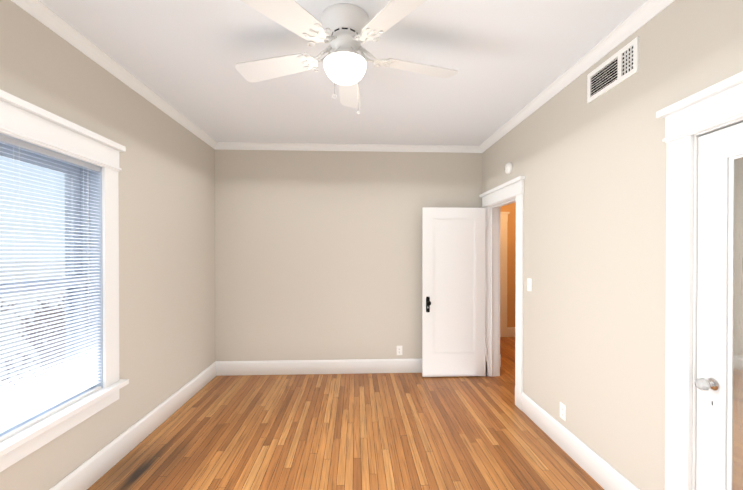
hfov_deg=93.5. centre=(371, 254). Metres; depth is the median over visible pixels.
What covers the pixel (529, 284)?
light switch
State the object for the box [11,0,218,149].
crown molding
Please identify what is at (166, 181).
wall
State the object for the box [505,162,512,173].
smoke detector
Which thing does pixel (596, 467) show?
baseboard
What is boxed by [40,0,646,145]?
ceiling
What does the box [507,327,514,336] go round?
baseboard
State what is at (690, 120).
trim
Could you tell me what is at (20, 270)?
ground
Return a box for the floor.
[87,337,603,489]
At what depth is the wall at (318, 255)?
4.15 m
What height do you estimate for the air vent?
0.186 m
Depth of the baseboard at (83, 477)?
2.53 m
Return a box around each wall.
[0,0,214,489]
[215,150,481,360]
[482,0,742,489]
[501,202,515,326]
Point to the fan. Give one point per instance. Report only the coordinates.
(347, 27)
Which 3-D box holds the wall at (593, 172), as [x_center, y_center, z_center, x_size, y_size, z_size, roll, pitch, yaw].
[1.505,0.068,1.945,0.130,2.715,4.585,0,0,-3]
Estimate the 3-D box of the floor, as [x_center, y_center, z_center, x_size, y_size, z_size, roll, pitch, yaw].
[0.788,1.470,2.771,5.539,0.100,6.580,0,0,-3]
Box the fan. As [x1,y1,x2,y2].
[235,0,457,114]
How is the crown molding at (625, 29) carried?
attached to the wall at (593, 172)
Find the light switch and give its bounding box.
[527,278,531,291]
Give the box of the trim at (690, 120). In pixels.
[656,71,742,489]
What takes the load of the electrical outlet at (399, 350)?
attached to the wall at (318, 255)
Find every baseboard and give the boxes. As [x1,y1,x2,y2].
[49,361,216,489]
[217,359,421,375]
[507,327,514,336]
[521,392,639,489]
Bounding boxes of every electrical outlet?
[397,346,401,354]
[560,402,565,420]
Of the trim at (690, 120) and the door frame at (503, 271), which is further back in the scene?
the door frame at (503, 271)
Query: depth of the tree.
7.22 m
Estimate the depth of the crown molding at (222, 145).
4.13 m
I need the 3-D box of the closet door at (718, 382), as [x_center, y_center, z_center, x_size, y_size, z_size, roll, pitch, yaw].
[1.468,0.446,1.205,0.103,1.945,0.742,0,0,-3]
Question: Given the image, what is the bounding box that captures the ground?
[0,261,65,411]
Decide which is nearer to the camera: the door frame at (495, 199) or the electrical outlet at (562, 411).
the electrical outlet at (562, 411)
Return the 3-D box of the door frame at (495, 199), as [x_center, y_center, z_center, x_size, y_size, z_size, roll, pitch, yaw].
[1.429,0.348,3.683,0.226,2.133,1.046,0,0,-3]
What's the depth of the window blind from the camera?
1.87 m
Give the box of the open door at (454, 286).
[422,207,486,376]
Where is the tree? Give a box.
[0,293,65,396]
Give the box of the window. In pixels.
[0,89,128,471]
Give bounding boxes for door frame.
[479,176,524,409]
[500,212,509,336]
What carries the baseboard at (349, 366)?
attached to the wall at (318, 255)
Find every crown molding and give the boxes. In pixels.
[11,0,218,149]
[219,142,478,152]
[479,0,674,152]
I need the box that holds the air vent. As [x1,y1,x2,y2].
[587,36,638,102]
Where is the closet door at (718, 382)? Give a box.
[694,122,742,489]
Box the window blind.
[0,134,100,441]
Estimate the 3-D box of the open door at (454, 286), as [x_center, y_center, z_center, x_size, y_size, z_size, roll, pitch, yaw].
[0.958,0.428,4.036,0.744,1.945,0.169,0,0,-3]
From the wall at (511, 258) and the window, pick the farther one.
the wall at (511, 258)
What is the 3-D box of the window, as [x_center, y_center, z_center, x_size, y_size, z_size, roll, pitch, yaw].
[-1.800,0.125,1.718,0.275,1.745,1.430,0,0,-3]

